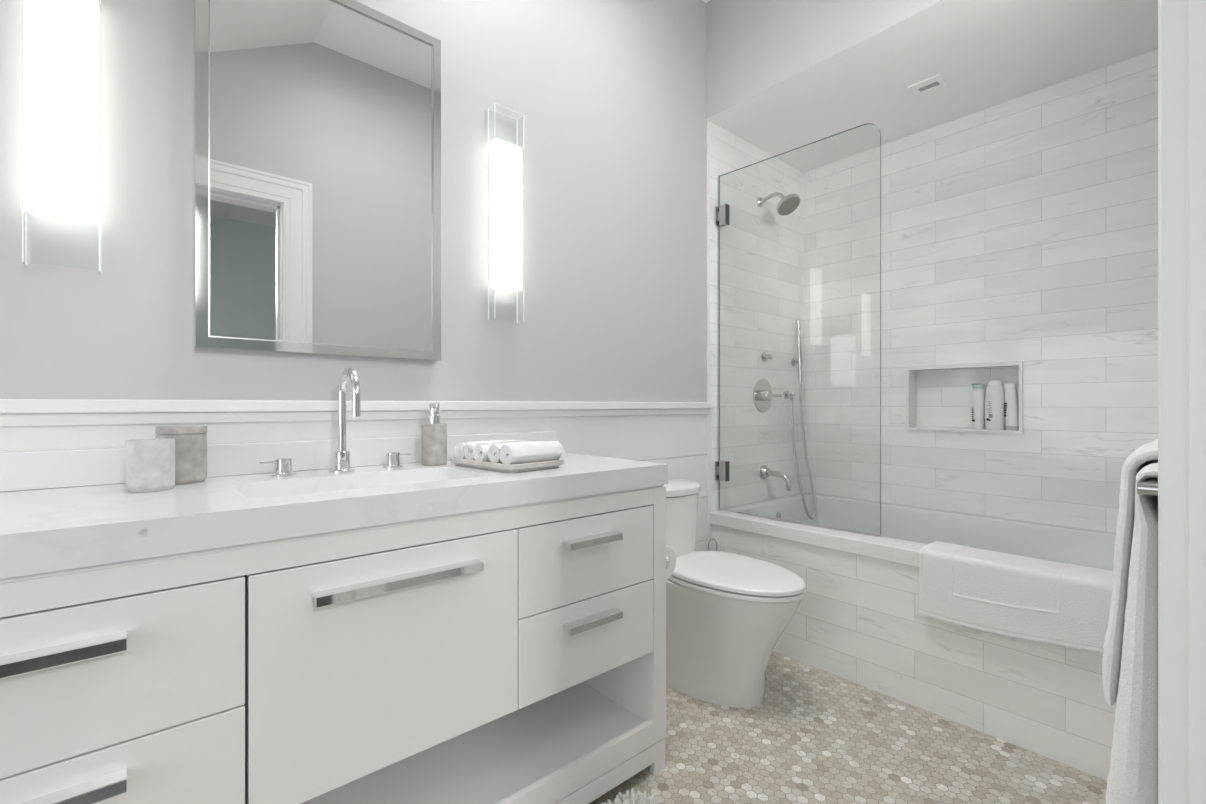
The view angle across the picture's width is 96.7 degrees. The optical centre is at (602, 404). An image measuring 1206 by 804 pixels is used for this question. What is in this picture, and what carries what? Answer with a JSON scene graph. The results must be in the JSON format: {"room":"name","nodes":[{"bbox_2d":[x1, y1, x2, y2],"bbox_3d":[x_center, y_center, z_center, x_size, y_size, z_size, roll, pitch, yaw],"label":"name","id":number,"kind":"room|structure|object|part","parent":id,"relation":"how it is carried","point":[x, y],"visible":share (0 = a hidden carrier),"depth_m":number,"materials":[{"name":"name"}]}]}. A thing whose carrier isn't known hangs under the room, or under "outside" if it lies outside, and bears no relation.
{"room":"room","nodes":[
{"label":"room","id":0,"kind":"room"},
{"bbox_2d":[0,0,803,511],"bbox_3d":[-0.414,-0.600,1.828,4.361,2.700,0.123,0,0,-41],"label":"wall","id":1,"kind":"structure","parent":0,"point":[610,95],"depth_m":1.87,"materials":[{"name":"grey paint"}]},
{"bbox_2d":[22,0,100,274],"bbox_3d":[-1.116,-0.629,1.109,0.112,0.697,0.054,0,0,-41],"label":"wall sconce","id":2,"kind":"object","parent":1,"relation":"attached to","point":[62,36],"visible":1,"depth_m":1.09,"materials":[{"name":"white glass"}]},
{"bbox_2d":[0,431,556,491],"bbox_3d":[-0.745,0.133,1.450,1.515,0.076,0.020,0,0,-41],"label":"backsplash","id":3,"kind":"structure","parent":1,"relation":"attached to","point":[32,470],"depth_m":1.31,"materials":[{"name":"stone"}]},
{"bbox_2d":[194,0,440,360],"bbox_3d":[-0.731,-0.621,1.449,0.595,0.972,0.041,0,0,-41],"label":"mirror","id":4,"kind":"object","parent":1,"relation":"attached to","point":[317,123],"visible":1,"depth_m":1.41,"materials":[{"name":"silver metal"}]},
{"bbox_2d":[0,414,706,550],"bbox_3d":[-0.805,0.536,1.493,3.332,1.040,0.120,0,0,-41],"label":"panelling","id":5,"kind":"object","parent":1,"relation":"attached to","point":[679,442],"visible":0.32,"depth_m":1.82,"materials":[{"name":"white paint"}]},
{"bbox_2d":[0,409,708,426],"bbox_3d":[-0.766,0.030,1.446,3.330,0.026,0.021,0,0,-41],"label":"trim","id":6,"kind":"structure","parent":1,"relation":"attached to","point":[21,419],"depth_m":1.37,"materials":[{"name":"white paint"}]},
{"bbox_2d":[0,399,713,413],"bbox_3d":[-0.754,0.003,1.448,3.350,0.029,0.034,0,0,-41],"label":"trim","id":7,"kind":"structure","parent":1,"relation":"attached to","point":[7,406],"depth_m":1.36,"materials":[{"name":"white paint"}]},
{"bbox_2d":[488,103,523,322],"bbox_3d":[-0.326,-0.629,1.791,0.112,0.697,0.054,0,0,-41],"label":"wall sconce","id":8,"kind":"object","parent":1,"relation":"attached to","point":[505,158],"visible":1,"depth_m":1.77,"materials":[{"name":"white glass"}]},
{"bbox_2d":[490,138,521,290],"bbox_3d":[-0.323,-0.628,1.788,0.104,0.478,0.037,0,0,-41],"label":"diffuser","id":9,"kind":"object","parent":8,"relation":"attached to","point":[505,158],"depth_m":1.77,"materials":[{"name":"white glass"}]},
{"bbox_2d":[761,353,772,361],"bbox_3d":[0.867,-0.253,2.819,0.048,0.048,0.050,0,0,-41],"label":"handle","id":10,"kind":"object","parent":1,"relation":"attached to","point":[764,356],"visible":1,"depth_m":2.82,"materials":[{"name":"silver metal"}]},
{"bbox_3d":[0.869,-0.253,2.816,0.028,0.028,0.042,0,0,-41],"label":"knob","id":11,"kind":"part","parent":10,"relation":"part of","materials":[{"name":"silver metal"}]},
{"bbox_2d":[753,379,781,411],"bbox_3d":[0.876,-0.050,2.823,0.215,0.176,0.057,0,0,-41],"label":"shower valve","id":12,"kind":"object","parent":1,"relation":"attached to","point":[763,394],"visible":1,"depth_m":2.80,"materials":[{"name":"silver metal"}]},
{"bbox_3d":[0.845,-0.050,2.829,0.176,0.176,0.008,0,0,-41],"label":"wall plate","id":13,"kind":"part","parent":12,"relation":"part of","materials":[{"name":"silver metal"}]},
{"bbox_3d":[0.853,-0.050,2.799,0.056,0.056,0.051,0,0,-41],"label":"valve handle","id":14,"kind":"part","parent":12,"relation":"part of","materials":[{"name":"silver metal"}]},
{"bbox_2d":[760,465,791,490],"bbox_3d":[0.903,0.377,2.777,0.074,0.118,0.161,0,0,-41],"label":"tub spout","id":15,"kind":"object","parent":1,"relation":"attached to","point":[765,472],"visible":1,"depth_m":2.77,"materials":[{"name":"silver metal"}]},
{"bbox_2d":[757,192,800,215],"bbox_3d":[0.892,-1.025,2.728,0.122,0.126,0.222,0,0,-41],"label":"shower","id":16,"kind":"object","parent":1,"relation":"attached to","point":[789,203],"visible":1,"depth_m":2.69,"materials":[{"name":"silver metal"}]},
{"bbox_3d":[0.873,-1.060,2.753,0.020,0.055,0.144,0,0,-41],"label":"shower arm","id":17,"kind":"part","parent":16,"relation":"part of","materials":[{"name":"silver metal"}]},
{"bbox_2d":[715,123,880,535],"bbox_3d":[0.811,-0.299,2.321,0.056,1.602,0.733,0,0,-44],"label":"screen","id":18,"kind":"object","parent":1,"relation":"attached to","point":[722,214],"visible":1,"depth_m":2.54,"materials":[{"name":"clear glass"}]},
{"bbox_3d":[0.560,0.315,2.578,0.056,0.090,0.015,0,0,-44],"label":"wall plate","id":19,"kind":"part","parent":18,"relation":"part of","materials":[{"name":"silver metal"}]},
{"bbox_3d":[0.560,-0.905,2.578,0.056,0.090,0.015,0,0,-44],"label":"wall plate","id":20,"kind":"part","parent":18,"relation":"part of","materials":[{"name":"silver metal"}]},
{"bbox_2d":[783,321,815,519],"bbox_3d":[1.097,0.074,2.951,0.130,1.089,0.151,0,0,-41],"label":"shower","id":21,"kind":"object","parent":1,"relation":"attached to","point":[794,362],"visible":1,"depth_m":2.97,"materials":[{"name":"silver metal"}]},
{"bbox_2d":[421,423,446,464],"bbox_3d":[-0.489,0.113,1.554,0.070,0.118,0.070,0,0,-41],"label":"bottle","id":22,"kind":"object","parent":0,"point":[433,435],"depth_m":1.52,"materials":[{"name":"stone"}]},
{"bbox_2d":[706,0,941,118],"bbox_3d":[1.052,-1.631,1.949,0.100,0.568,1.856,0,0,-41],"label":"wall header","id":23,"kind":"structure","parent":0,"point":[753,46],"depth_m":2.25,"materials":[{"name":"grey paint"}]},
{"bbox_2d":[706,120,709,401],"bbox_3d":[0.459,-0.679,2.579,0.016,1.334,0.127,0,0,-41],"label":"trim","id":24,"kind":"structure","parent":23,"relation":"attached to","point":[707,121],"depth_m":2.53,"materials":[{"name":"white paint"}]},
{"bbox_2d":[589,651,1106,803],"bbox_3d":[-0.177,1.081,0.822,3.407,0.050,1.756,0,0,-41],"label":"floor","id":25,"kind":"structure","parent":0,"point":[815,736],"depth_m":1.60,"materials":[{"name":"tile"}]},
{"bbox_2d":[0,485,665,803],"bbox_3d":[-0.557,0.643,1.249,1.526,0.826,0.565,0,0,-41],"label":"vanity cabinet","id":26,"kind":"object","parent":25,"relation":"on","point":[513,654],"visible":0.98,"depth_m":1.00,"materials":[{"name":"white paint"}]},
{"bbox_3d":[-0.798,0.344,0.691,0.275,0.020,0.035,0,0,-41],"label":"handle","id":27,"kind":"part","parent":26,"relation":"part of","materials":[{"name":"silver metal"}]},
{"bbox_3d":[-0.798,0.547,0.691,0.275,0.020,0.035,0,0,-41],"label":"handle","id":28,"kind":"part","parent":26,"relation":"part of","materials":[{"name":"silver metal"}]},
{"bbox_3d":[-0.769,0.600,0.749,0.449,0.202,0.020,0,0,-41],"label":"drawer","id":29,"kind":"part","parent":26,"relation":"part of","materials":[{"name":"white paint"}]},
{"bbox_3d":[-0.769,0.391,0.749,0.449,0.211,0.020,0,0,-41],"label":"drawer","id":30,"kind":"part","parent":26,"relation":"part of","materials":[{"name":"white paint"}]},
{"bbox_2d":[0,431,667,578],"bbox_3d":[-0.568,0.163,1.260,1.535,0.135,0.539,0,0,-41],"label":"countertop","id":31,"kind":"structure","parent":26,"relation":"on","point":[60,510],"depth_m":1.07,"materials":[{"name":"stone"}]},
{"bbox_2d":[125,438,174,492],"bbox_3d":[-0.916,0.121,1.085,0.077,0.102,0.077,0,0,-41],"label":"tumbler","id":32,"kind":"object","parent":31,"relation":"on","point":[149,463],"visible":1,"depth_m":1.06,"materials":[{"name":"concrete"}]},
{"bbox_2d":[155,425,206,484],"bbox_3d":[-0.937,0.109,1.193,0.091,0.125,0.091,0,0,-41],"label":"canister","id":33,"kind":"object","parent":31,"relation":"on","point":[190,440],"visible":0.84,"depth_m":1.17,"materials":[{"name":"stone"}]},
{"bbox_3d":[-0.937,0.055,1.193,0.091,0.017,0.091,0,0,-41],"label":"lid","id":34,"kind":"part","parent":33,"relation":"part of","materials":[{"name":"stone"}]},
{"bbox_2d":[259,368,410,476],"bbox_3d":[-0.646,0.039,1.356,0.364,0.264,0.162,0,0,-41],"label":"faucet","id":35,"kind":"object","parent":31,"relation":"on","point":[283,466],"visible":1,"depth_m":1.38,"materials":[{"name":"silver metal"}]},
{"bbox_3d":[-0.805,0.139,1.289,0.035,0.005,0.005,0,0,-41],"label":"lever","id":36,"kind":"part","parent":35,"relation":"part of","materials":[{"name":"silver metal"}]},
{"bbox_3d":[-0.781,0.151,1.310,0.054,0.041,0.054,0,0,-41],"label":"tap handle","id":37,"kind":"part","parent":35,"relation":"part of","materials":[{"name":"silver metal"}]},
{"bbox_3d":[-0.678,0.145,1.393,0.062,0.052,0.062,0,0,-41],"label":"spout","id":38,"kind":"part","parent":35,"relation":"part of","materials":[{"name":"silver metal"}]},
{"bbox_3d":[-0.581,0.151,1.483,0.054,0.041,0.054,0,0,-41],"label":"tap handle","id":39,"kind":"part","parent":35,"relation":"part of","materials":[{"name":"silver metal"}]},
{"bbox_2d":[421,404,446,464],"bbox_3d":[-0.489,0.084,1.554,0.070,0.176,0.070,0,0,27],"label":"soap dispenser","id":40,"kind":"object","parent":31,"relation":"on","point":[433,433],"visible":1,"depth_m":1.53,"materials":[{"name":"stone"}]},
{"bbox_2d":[450,457,563,472],"bbox_3d":[-0.272,0.161,1.506,0.300,0.022,0.196,0,0,43],"label":"tray","id":41,"kind":"object","parent":31,"relation":"on","point":[509,468],"visible":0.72,"depth_m":1.41,"materials":[{"name":"plastic"}]},
{"bbox_2d":[454,440,499,458],"bbox_3d":[-0.353,0.132,1.588,0.058,0.052,0.169,0,0,42],"label":"rolled towel","id":42,"kind":"object","parent":41,"relation":"on","point":[459,450],"visible":0.13,"depth_m":1.53,"materials":[{"name":"white fabric"}]},
{"bbox_2d":[464,440,511,459],"bbox_3d":[-0.314,0.130,1.548,0.055,0.055,0.171,0,0,43],"label":"rolled towel","id":43,"kind":"object","parent":41,"relation":"on","point":[468,449],"visible":0.09,"depth_m":1.50,"materials":[{"name":"white fabric"}]},
{"bbox_2d":[473,440,527,461],"bbox_3d":[-0.279,0.129,1.504,0.055,0.058,0.170,0,0,43],"label":"rolled towel","id":44,"kind":"object","parent":41,"relation":"on","point":[480,450],"visible":0.18,"depth_m":1.45,"materials":[{"name":"white fabric"}]},
{"bbox_2d":[488,441,543,463],"bbox_3d":[-0.231,0.130,1.472,0.054,0.057,0.171,0,0,44],"label":"rolled towel","id":45,"kind":"object","parent":41,"relation":"on","point":[494,449],"visible":0.11,"depth_m":1.42,"materials":[{"name":"white fabric"}]},
{"bbox_2d":[500,441,564,463],"bbox_3d":[-0.188,0.127,1.430,0.061,0.059,0.177,0,0,44],"label":"rolled towel","id":46,"kind":"object","parent":41,"relation":"on","point":[524,452],"visible":1,"depth_m":1.40,"materials":[{"name":"white fabric"}]},
{"bbox_3d":[-0.399,0.493,1.069,0.520,0.416,0.020,0,0,-41],"label":"door","id":47,"kind":"part","parent":26,"relation":"part of","materials":[{"name":"white paint"}]},
{"bbox_3d":[-0.386,0.344,1.046,0.321,0.020,0.035,0,0,-41],"label":"handle","id":48,"kind":"part","parent":26,"relation":"part of","materials":[{"name":"silver metal"}]},
{"bbox_2d":[301,682,644,803],"bbox_3d":[-0.571,0.923,1.265,1.486,0.018,0.502,0,0,-41],"label":"shelf","id":49,"kind":"object","parent":26,"relation":"attached to","point":[503,758],"depth_m":1.40,"materials":[{"name":"white wood"}]},
{"bbox_3d":[-0.031,0.390,1.387,0.446,0.208,0.020,0,0,-41],"label":"drawer","id":50,"kind":"part","parent":26,"relation":"part of","materials":[{"name":"white paint"}]},
{"bbox_3d":[-0.031,0.599,1.387,0.446,0.204,0.020,0,0,-41],"label":"drawer","id":51,"kind":"part","parent":26,"relation":"part of","materials":[{"name":"white paint"}]},
{"bbox_3d":[-0.024,0.549,1.359,0.171,0.020,0.035,0,0,-41],"label":"handle","id":52,"kind":"part","parent":26,"relation":"part of","materials":[{"name":"silver metal"}]},
{"bbox_3d":[-0.024,0.344,1.359,0.171,0.020,0.035,0,0,-41],"label":"handle","id":53,"kind":"part","parent":26,"relation":"part of","materials":[{"name":"silver metal"}]},
{"bbox_2d":[602,788,656,803],"bbox_3d":[-0.018,1.038,1.016,0.765,0.034,0.554,0,0,-41],"label":"shag rug","id":54,"kind":"object","parent":25,"relation":"on","point":[637,798],"visible":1,"depth_m":1.41,"materials":[{"name":"white fabric"}]},
{"bbox_2d":[664,479,805,707],"bbox_3d":[0.437,0.692,2.026,0.384,0.728,0.668,0,0,-41],"label":"toilet","id":55,"kind":"object","parent":25,"relation":"on","point":[727,613],"visible":0.69,"depth_m":1.89,"materials":[{"name":"white ceramic"}]},
{"bbox_3d":[0.278,0.512,2.211,0.328,0.296,0.180,0,0,-41],"label":"tank","id":56,"kind":"part","parent":55,"relation":"part of","materials":[{"name":"white ceramic"}]},
{"bbox_3d":[0.281,0.344,2.208,0.340,0.033,0.188,0,0,-41],"label":"tank lid","id":57,"kind":"part","parent":55,"relation":"part of","materials":[{"name":"white ceramic"}]},
{"bbox_3d":[0.436,0.853,2.028,0.376,0.407,0.651,0,0,-41],"label":"bowl","id":58,"kind":"part","parent":55,"relation":"part of","materials":[{"name":"white ceramic"}]},
{"bbox_3d":[0.486,0.638,1.969,0.384,0.017,0.514,0,0,-41],"label":"seat","id":59,"kind":"part","parent":55,"relation":"part of","materials":[{"name":"white plastic"}]},
{"bbox_3d":[0.487,0.614,1.969,0.384,0.023,0.516,0,0,-41],"label":"lid","id":60,"kind":"part","parent":55,"relation":"part of","materials":[{"name":"white plastic"}]},
{"bbox_2d":[712,524,1116,779],"bbox_3d":[1.071,0.824,1.953,0.060,0.524,1.636,0,0,-41],"label":"bathtub surround","id":61,"kind":"structure","parent":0,"point":[858,619],"depth_m":1.84,"materials":[{"name":"tile"}]},
{"bbox_2d":[706,414,711,550],"bbox_3d":[0.464,0.549,2.584,0.032,1.013,0.126,0,0,-41],"label":"trim","id":62,"kind":"structure","parent":61,"relation":"attached to","point":[709,416],"depth_m":2.54,"materials":[{"name":"white paint"}]},
{"bbox_2d":[710,510,923,567],"bbox_3d":[1.060,0.536,1.975,0.098,0.055,1.586,0,0,-41],"label":"tub ledge","id":63,"kind":"object","parent":61,"relation":"on","point":[888,550],"visible":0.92,"depth_m":2.13,"materials":[{"name":"stone"}]},
{"bbox_2d":[726,493,1115,570],"bbox_3d":[1.385,0.708,2.253,0.777,0.407,1.578,0,0,-41],"label":"bathtub","id":64,"kind":"object","parent":61,"relation":"on","point":[899,523],"visible":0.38,"depth_m":2.47,"materials":[{"name":"white ceramic"}]},
{"bbox_2d":[919,541,1112,652],"bbox_3d":[1.302,0.601,1.706,0.171,0.227,0.482,0,0,-41],"label":"bath mat","id":65,"kind":"object","parent":64,"relation":"hanging from","point":[1023,597],"visible":0.98,"depth_m":1.64,"materials":[{"name":"white fabric"}]},
{"bbox_2d":[706,0,1157,172],"bbox_3d":[1.409,-1.371,2.257,1.040,0.050,1.856,0,0,-41],"label":"ceiling","id":66,"kind":"structure","parent":0,"point":[989,53],"depth_m":2.14,"materials":[{"name":"white paint"}]},
{"bbox_2d":[907,74,948,97],"bbox_3d":[1.369,-1.342,2.259,0.115,0.007,0.120,0,0,-41],"label":"ceiling vent","id":67,"kind":"object","parent":66,"relation":"in","point":[932,84],"visible":1,"depth_m":2.25,"materials":[{"name":"white paint"}]},
{"bbox_2d":[917,366,1018,428],"bbox_3d":[1.749,-0.031,2.574,0.010,0.312,0.467,0,0,-41],"label":"wall","id":68,"kind":"structure","parent":0,"point":[944,397],"depth_m":2.62,"materials":[{"name":"tile"}]},
{"bbox_2d":[804,49,1157,533],"bbox_3d":[1.785,-0.298,2.502,0.150,2.096,1.736,0,0,-41],"label":"wall","id":69,"kind":"structure","parent":0,"point":[1024,229],"depth_m":2.41,"materials":[{"name":"tile"}]},
{"bbox_2d":[906,362,1022,433],"bbox_3d":[1.710,-0.031,2.540,0.105,0.312,0.467,0,0,-41],"label":"niche","id":70,"kind":"object","parent":69,"relation":"attached to","point":[911,372],"visible":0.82,"depth_m":2.57,"materials":[{"name":"tile"}]},
{"bbox_2d":[972,384,984,428],"bbox_3d":[1.750,0.007,2.497,0.053,0.210,0.048,0,0,-41],"label":"shampoo bottle","id":71,"kind":"object","parent":70,"relation":"in","point":[978,410],"visible":0.95,"depth_m":2.48,"materials":[{"name":"white plastic"}]},
{"bbox_2d":[985,380,1004,429],"bbox_3d":[1.791,-0.002,2.448,0.064,0.228,0.077,0,0,-41],"label":"lotion bottle","id":72,"kind":"object","parent":70,"relation":"in","point":[995,394],"visible":0.98,"depth_m":2.42,"materials":[{"name":"white plastic"}]},
{"bbox_2d":[1004,384,1018,429],"bbox_3d":[1.832,0.008,2.401,0.044,0.208,0.056,0,0,-41],"label":"tube","id":73,"kind":"object","parent":70,"relation":"in","point":[1011,415],"visible":0.93,"depth_m":2.39,"materials":[{"name":"grey plastic"}]},
{"bbox_2d":[1106,460,1157,803],"bbox_3d":[0.817,0.384,0.802,0.356,0.613,0.078,0,0,-41],"label":"bath towel","id":74,"kind":"object","parent":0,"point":[1132,778],"visible":0.41,"depth_m":0.69,"materials":[{"name":"white fabric"}]},
{"bbox_3d":[0.698,-0.445,0.516,4.331,3.001,0.150,0,0,-41],"label":"wall","id":75,"kind":"structure","parent":0,"visible":0},
{"bbox_2d":[1137,477,1157,495],"bbox_3d":[0.901,0.102,0.831,0.630,0.040,0.060,0,0,-41],"label":"towel bar","id":76,"kind":"object","parent":75,"relation":"attached to","point":[1150,487],"visible":0.3,"depth_m":0.65,"materials":[{"name":"silver metal"}]},
{"bbox_2d":[1102,438,1157,705],"bbox_3d":[0.885,0.250,0.848,0.395,0.399,0.104,0,0,-41],"label":"hand towel","id":77,"kind":"object","parent":76,"relation":"hanging from","point":[1142,456],"visible":0.27,"depth_m":0.75,"materials":[{"name":"white fabric"}]},
{"bbox_3d":[0.888,0.102,0.846,0.590,0.014,0.014,0,0,-41],"label":"rail","id":78,"kind":"part","parent":76,"relation":"part of","materials":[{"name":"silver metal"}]},
{"bbox_2d":[1158,0,1187,803],"bbox_3d":[0.052,-0.046,0.072,1.177,2.204,0.020,0,0,-41],"label":"door","id":79,"kind":"structure","parent":75,"relation":"in","point":[1172,14],"depth_m":0.37,"materials":[{"name":"white paint"}]},
{"bbox_2d":[1188,0,1205,803],"bbox_3d":[0.107,0.015,0.009,0.933,2.082,0.158,0,0,-41],"label":"door frame","id":80,"kind":"structure","parent":75,"relation":"attached to","point":[1196,8],"depth_m":0.36,"materials":[{"name":"white paint"}]},
{"bbox_3d":[0.123,0.453,1.676,0.063,0.079,0.177,0,0,-41],"label":"toilet paper holder","id":81,"kind":"object","parent":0,"visible":0},
{"bbox_2d":[666,545,675,579],"bbox_3d":[0.157,0.484,1.675,0.106,0.106,0.100,0,0,-41],"label":"toilet paper roll","id":82,"kind":"object","parent":81,"relation":"attached to","point":[670,567],"visible":0.17,"depth_m":1.65,"materials":[{"name":"white paper"}]}
]}

